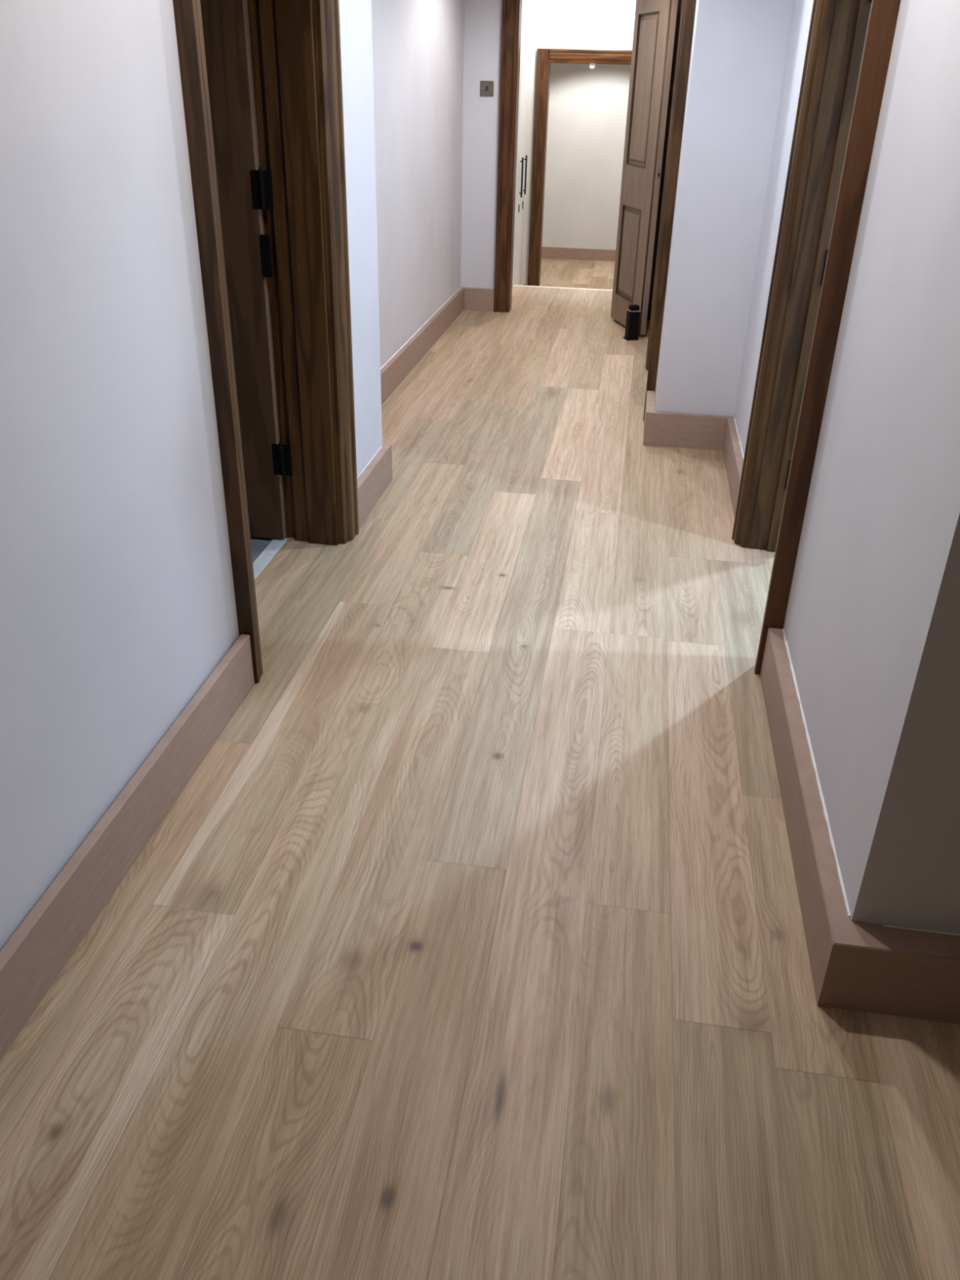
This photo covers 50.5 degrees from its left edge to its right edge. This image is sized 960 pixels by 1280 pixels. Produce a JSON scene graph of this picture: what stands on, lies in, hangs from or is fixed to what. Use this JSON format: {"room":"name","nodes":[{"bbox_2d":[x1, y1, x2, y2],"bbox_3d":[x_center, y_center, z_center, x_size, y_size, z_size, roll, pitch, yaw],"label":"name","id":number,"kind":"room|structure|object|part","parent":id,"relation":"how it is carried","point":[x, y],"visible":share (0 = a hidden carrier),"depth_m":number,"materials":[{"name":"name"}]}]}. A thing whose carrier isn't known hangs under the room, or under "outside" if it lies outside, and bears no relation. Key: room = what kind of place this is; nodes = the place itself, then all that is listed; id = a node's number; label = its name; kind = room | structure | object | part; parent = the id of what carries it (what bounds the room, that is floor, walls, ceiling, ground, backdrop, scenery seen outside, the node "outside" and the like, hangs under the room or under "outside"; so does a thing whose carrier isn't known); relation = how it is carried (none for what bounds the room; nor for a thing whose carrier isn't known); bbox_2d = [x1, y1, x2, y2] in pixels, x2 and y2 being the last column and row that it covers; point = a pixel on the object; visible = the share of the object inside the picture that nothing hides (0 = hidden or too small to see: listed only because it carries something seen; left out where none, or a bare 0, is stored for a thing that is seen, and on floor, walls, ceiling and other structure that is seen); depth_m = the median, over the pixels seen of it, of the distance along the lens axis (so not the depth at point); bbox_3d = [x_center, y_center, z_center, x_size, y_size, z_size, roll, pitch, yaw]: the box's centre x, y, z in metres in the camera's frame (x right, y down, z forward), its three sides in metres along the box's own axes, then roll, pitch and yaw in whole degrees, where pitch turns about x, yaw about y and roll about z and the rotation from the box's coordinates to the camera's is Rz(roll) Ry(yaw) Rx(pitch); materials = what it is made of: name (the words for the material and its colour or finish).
{"room":"home hallway","nodes":[
{"label":"home hallway","id":0,"kind":"room"},
{"bbox_2d":[0,0,239,951],"bbox_3d":[-1.011,-0.049,0.668,0.170,2.440,5.900,5,29,7],"label":"wall","id":1,"kind":"structure","parent":0,"point":[117,602],"depth_m":1.93,"materials":[{"name":"white paint"}]},
{"bbox_2d":[0,634,254,1061],"bbox_3d":[-1.003,1.172,0.774,0.025,0.158,4.733,5,29,7],"label":"baseboard","id":2,"kind":"structure","parent":1,"relation":"attached to","point":[32,959],"depth_m":2.10,"materials":[{"name":"brown wood"}]},
{"bbox_2d":[200,0,292,539],"bbox_3d":[-1.062,-1.304,3.310,0.840,2.042,0.052,5,29,7],"label":"door","id":3,"kind":"structure","parent":1,"relation":"in","point":[245,190],"depth_m":3.27,"materials":[{"name":"brown wood"}]},
{"bbox_2d":[173,0,359,683],"bbox_3d":[-0.666,-1.107,2.851,0.302,2.170,1.119,5,29,7],"label":"trim","id":4,"kind":"structure","parent":1,"relation":"attached to","point":[295,51],"depth_m":3.13,"materials":[{"name":"brown wood"}]},
{"bbox_3d":[-0.615,-0.851,2.388,0.042,2.170,0.088,5,29,7],"label":"casing","id":5,"kind":"part","parent":4,"relation":"part of","materials":[{"name":"brown wood"}]},
{"bbox_3d":[-0.461,-1.331,3.270,0.042,2.170,0.118,5,29,7],"label":"casing","id":6,"kind":"part","parent":4,"relation":"part of","materials":[{"name":"brown wood"}]},
{"bbox_2d":[356,446,382,479],"bbox_3d":[-0.452,-0.680,4.011,0.006,0.005,0.530,5,29,7],"label":"trim","id":7,"kind":"structure","parent":1,"relation":"attached to","point":[380,446],"depth_m":4.05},
{"bbox_2d":[253,537,287,579],"bbox_3d":[-0.807,-0.138,3.383,0.050,0.054,0.920,5,29,7],"label":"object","id":8,"kind":"structure","parent":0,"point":[260,563],"depth_m":3.63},
{"bbox_2d":[338,0,382,478],"bbox_3d":[-0.645,-1.601,3.514,0.430,2.440,0.620,5,29,7],"label":"wall pier","id":9,"kind":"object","parent":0,"point":[355,15],"visible":0.11,"depth_m":3.64,"materials":[{"name":"white paint"}]},
{"bbox_2d":[371,0,464,368],"bbox_3d":[-0.456,-2.683,5.496,0.120,2.440,3.900,5,29,7],"label":"wall","id":10,"kind":"structure","parent":0,"point":[418,45],"depth_m":5.78,"materials":[{"name":"white paint"}]},
{"bbox_2d":[356,287,464,528],"bbox_3d":[-0.302,-1.518,5.710,0.343,0.158,4.335,5,29,7],"label":"baseboard","id":11,"kind":"structure","parent":10,"relation":"attached to","point":[400,366],"depth_m":5.56,"materials":[{"name":"brown wood"}]},
{"bbox_2d":[0,286,959,1279],"bbox_3d":[0.254,-0.189,3.538,5.600,0.060,11.400,5,29,7],"label":"floor","id":12,"kind":"structure","parent":0,"point":[470,944],"depth_m":2.00,"materials":[{"name":"brown wood"}]},
{"bbox_2d":[512,284,613,291],"bbox_3d":[0.862,-2.922,8.516,1.180,0.034,0.050,5,29,7],"label":"trim","id":13,"kind":"structure","parent":12,"relation":"on","point":[513,285],"depth_m":8.52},
{"bbox_2d":[622,304,640,340],"bbox_3d":[1.020,-2.129,6.819,0.084,0.222,0.082,-5,29,-11],"label":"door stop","id":14,"kind":"object","parent":12,"relation":"on","point":[633,317],"visible":1,"depth_m":6.79,"materials":[{"name":"black metal"}]},
{"bbox_3d":[1.018,-2.036,6.870,0.084,0.010,0.082,-5,29,-11],"label":"foot plate","id":15,"kind":"part","parent":14,"relation":"part of","materials":[{"name":"black metal"}]},
{"bbox_2d":[461,0,502,288],"bbox_3d":[0.601,-3.504,7.041,1.440,2.440,0.120,5,29,7],"label":"wall","id":16,"kind":"structure","parent":0,"point":[482,18],"depth_m":7.09,"materials":[{"name":"white paint"}]},
{"bbox_2d":[463,287,494,311],"bbox_3d":[-0.005,-2.537,7.582,0.224,0.158,0.032,5,29,7],"label":"baseboard","id":17,"kind":"structure","parent":16,"relation":"attached to","point":[475,299],"depth_m":7.57,"materials":[{"name":"brown wood"}]},
{"bbox_2d":[480,80,493,96],"bbox_3d":[0.046,-3.752,6.924,0.092,0.092,0.017,5,29,7],"label":"light switch","id":18,"kind":"object","parent":16,"relation":"attached to","point":[486,87],"visible":1,"depth_m":6.92,"materials":[{"name":"grey metal"}]},
{"bbox_2d":[493,0,681,319],"bbox_3d":[0.721,-3.390,7.056,1.177,2.192,0.166,5,29,7],"label":"trim","id":19,"kind":"structure","parent":16,"relation":"attached to","point":[511,30],"depth_m":7.04,"materials":[{"name":"red wood"}]},
{"bbox_3d":[0.185,-3.411,7.069,0.112,2.192,0.045,5,29,7],"label":"casing","id":20,"kind":"part","parent":19,"relation":"part of","materials":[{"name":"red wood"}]},
{"bbox_3d":[1.150,-3.321,6.949,0.290,2.192,0.045,5,29,7],"label":"casing","id":21,"kind":"part","parent":19,"relation":"part of","materials":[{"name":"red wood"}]},
{"bbox_2d":[610,0,678,335],"bbox_3d":[1.061,-3.095,6.679,0.055,2.028,0.612,-5,29,-11],"label":"door","id":22,"kind":"structure","parent":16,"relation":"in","point":[655,20],"depth_m":6.59,"materials":[{"name":"brown wood"}]},
{"bbox_3d":[1.020,-2.649,6.979,0.018,0.590,0.365,-5,29,-11],"label":"panel moulding","id":23,"kind":"part","parent":22,"relation":"part of","materials":[{"name":"brown wood"}]},
{"bbox_3d":[1.037,-2.651,6.982,0.018,0.590,0.365,-5,29,-11],"label":"panel","id":24,"kind":"part","parent":22,"relation":"part of","materials":[{"name":"brown wood"}]},
{"bbox_3d":[1.041,-3.506,6.509,0.018,0.865,0.365,-5,29,-11],"label":"panel moulding","id":25,"kind":"part","parent":22,"relation":"part of","materials":[{"name":"brown wood"}]},
{"bbox_3d":[1.058,-3.507,6.513,0.018,0.865,0.365,-5,29,-11],"label":"panel","id":26,"kind":"part","parent":22,"relation":"part of","materials":[{"name":"brown wood"}]},
{"bbox_2d":[511,0,537,287],"bbox_3d":[-0.031,-3.970,8.205,0.700,2.770,2.150,5,29,7],"label":"wall","id":27,"kind":"structure","parent":0,"point":[535,9],"depth_m":8.70,"materials":[{"name":"white paint"}]},
{"bbox_2d":[539,257,614,289],"bbox_3d":[0.927,-3.606,10.488,3.800,0.060,4.100,5,29,7],"label":"floor","id":28,"kind":"structure","parent":0,"point":[558,273],"depth_m":11.22,"materials":[{"name":"brown wood"}]},
{"bbox_2d":[512,0,533,285],"bbox_3d":[0.084,-4.056,8.409,0.593,2.690,0.630,5,29,7],"label":"tall cabinet","id":29,"kind":"object","parent":28,"relation":"on","point":[527,4],"visible":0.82,"depth_m":8.31,"materials":[{"name":"white paint"}]},
{"bbox_3d":[0.338,-3.793,8.347,0.027,0.300,0.014,5,29,7],"label":"handle","id":30,"kind":"part","parent":29,"relation":"part of","materials":[{"name":"black metal"}]},
{"bbox_3d":[0.379,-3.920,8.581,0.027,0.300,0.014,5,29,7],"label":"handle","id":31,"kind":"part","parent":29,"relation":"part of","materials":[{"name":"black metal"}]},
{"bbox_2d":[526,0,635,284],"bbox_3d":[1.052,-4.363,8.972,1.180,2.770,0.120,5,29,7],"label":"wall","id":32,"kind":"structure","parent":0,"point":[588,24],"depth_m":8.51,"materials":[{"name":"white paint"}]},
{"bbox_2d":[527,48,631,285],"bbox_3d":[0.976,-4.081,9.120,1.015,2.090,0.150,5,29,7],"label":"trim","id":33,"kind":"structure","parent":32,"relation":"attached to","point":[545,57],"depth_m":8.88,"materials":[{"name":"red wood"}]},
{"bbox_3d":[0.517,-4.095,9.124,0.105,2.090,0.030,5,29,7],"label":"casing","id":34,"kind":"part","parent":33,"relation":"part of","materials":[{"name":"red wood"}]},
{"bbox_3d":[0.991,-4.923,8.591,0.809,0.105,0.030,5,29,7],"label":"head casing","id":35,"kind":"part","parent":33,"relation":"part of","materials":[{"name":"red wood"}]},
{"bbox_2d":[542,62,631,249],"bbox_3d":[1.037,-5.077,10.273,4.000,2.770,3.050,5,29,7],"label":"wall","id":36,"kind":"structure","parent":0,"point":[588,108],"depth_m":11.60,"materials":[{"name":"white paint"}]},
{"bbox_2d":[541,246,615,261],"bbox_3d":[1.217,-4.586,12.097,3.800,0.125,0.028,5,29,7],"label":"baseboard","id":37,"kind":"structure","parent":36,"relation":"attached to","point":[585,254],"depth_m":12.09,"materials":[{"name":"brown wood"}]},
{"bbox_2d":[588,63,595,69],"bbox_3d":[0.953,-4.865,8.635,0.064,0.044,0.064,5,29,7],"label":"ceiling light","id":38,"kind":"object","parent":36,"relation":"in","point":[592,66],"depth_m":8.62,"materials":[{"name":"white paint"}]},
{"bbox_2d":[654,0,794,416],"bbox_3d":[1.139,-2.072,4.455,0.520,2.440,0.440,5,29,7],"label":"wall pier","id":39,"kind":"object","parent":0,"point":[739,47],"visible":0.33,"depth_m":4.33,"materials":[{"name":"white paint"}]},
{"bbox_2d":[643,391,733,450],"bbox_3d":[1.008,-1.073,4.959,0.404,0.158,0.400,5,29,7],"label":"baseboard","id":40,"kind":"structure","parent":39,"relation":"attached to","point":[660,428],"depth_m":4.79,"materials":[{"name":"brown wood"}]},
{"bbox_2d":[733,0,959,931],"bbox_3d":[1.036,-1.170,2.805,0.155,2.440,3.310,5,29,7],"label":"wall","id":41,"kind":"structure","parent":0,"point":[871,628],"depth_m":1.89,"materials":[{"name":"white paint"}]},
{"bbox_2d":[722,417,743,516],"bbox_3d":[1.080,-0.709,4.298,0.032,0.158,1.068,5,29,7],"label":"baseboard","id":42,"kind":"structure","parent":41,"relation":"attached to","point":[732,454],"depth_m":4.35,"materials":[{"name":"brown wood"}]},
{"bbox_2d":[733,417,743,458],"bbox_3d":[1.101,-0.776,4.257,0.011,0.010,1.060,5,29,7],"label":"trim","id":43,"kind":"structure","parent":41,"relation":"attached to","point":[734,418],"depth_m":4.46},
{"bbox_2d":[731,0,900,674],"bbox_3d":[1.009,-1.087,2.892,0.214,2.170,1.036,5,29,7],"label":"trim","id":44,"kind":"structure","parent":41,"relation":"attached to","point":[849,45],"depth_m":3.09,"materials":[{"name":"red wood"}]},
{"bbox_3d":[1.004,-1.317,3.311,0.058,2.170,0.091,5,29,7],"label":"casing","id":45,"kind":"part","parent":44,"relation":"part of","materials":[{"name":"brown wood"}]},
{"bbox_2d":[782,628,850,915],"bbox_3d":[0.773,0.242,2.386,0.010,0.008,1.150,5,29,7],"label":"trim","id":46,"kind":"structure","parent":41,"relation":"attached to","point":[824,811],"depth_m":2.25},
{"bbox_2d":[784,0,871,489],"bbox_3d":[1.218,-1.398,3.585,0.108,2.042,0.784,5,29,7],"label":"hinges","id":47,"kind":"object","parent":41,"relation":"in","point":[870,0],"depth_m":3.29,"materials":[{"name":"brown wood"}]},
{"bbox_2d":[939,867,959,933],"bbox_3d":[1.834,-0.320,1.291,1.950,2.440,0.120,5,29,7],"label":"wall","id":48,"kind":"structure","parent":0,"point":[950,923],"depth_m":1.83,"materials":[{"name":"white paint"}]},
{"bbox_2d":[760,627,959,1024],"bbox_3d":[1.786,0.422,2.267,2.147,0.158,1.230,5,29,7],"label":"baseboard","id":49,"kind":"structure","parent":48,"relation":"attached to","point":[855,966],"depth_m":1.89,"materials":[{"name":"brown wood"}]},
{"bbox_2d":[882,924,959,935],"bbox_3d":[1.703,0.614,1.750,1.950,0.005,0.006,5,29,7],"label":"trim","id":50,"kind":"structure","parent":48,"relation":"attached to","point":[894,926],"depth_m":1.86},
{"bbox_3d":[1.178,-2.827,5.834,0.120,2.440,2.680,5,29,7],"label":"wall","id":51,"kind":"structure","parent":0,"visible":0},
{"bbox_2d":[643,0,696,420],"bbox_3d":[1.026,-2.332,5.163,0.166,2.170,1.130,5,29,7],"label":"trim","id":52,"kind":"structure","parent":51,"relation":"attached to","point":[687,9],"depth_m":4.80,"materials":[{"name":"brown wood"}]},
{"bbox_3d":[1.045,-2.583,5.622,0.046,2.170,0.091,5,29,7],"label":"casing","id":53,"kind":"part","parent":52,"relation":"part of","materials":[{"name":"brown wood"}]}
]}

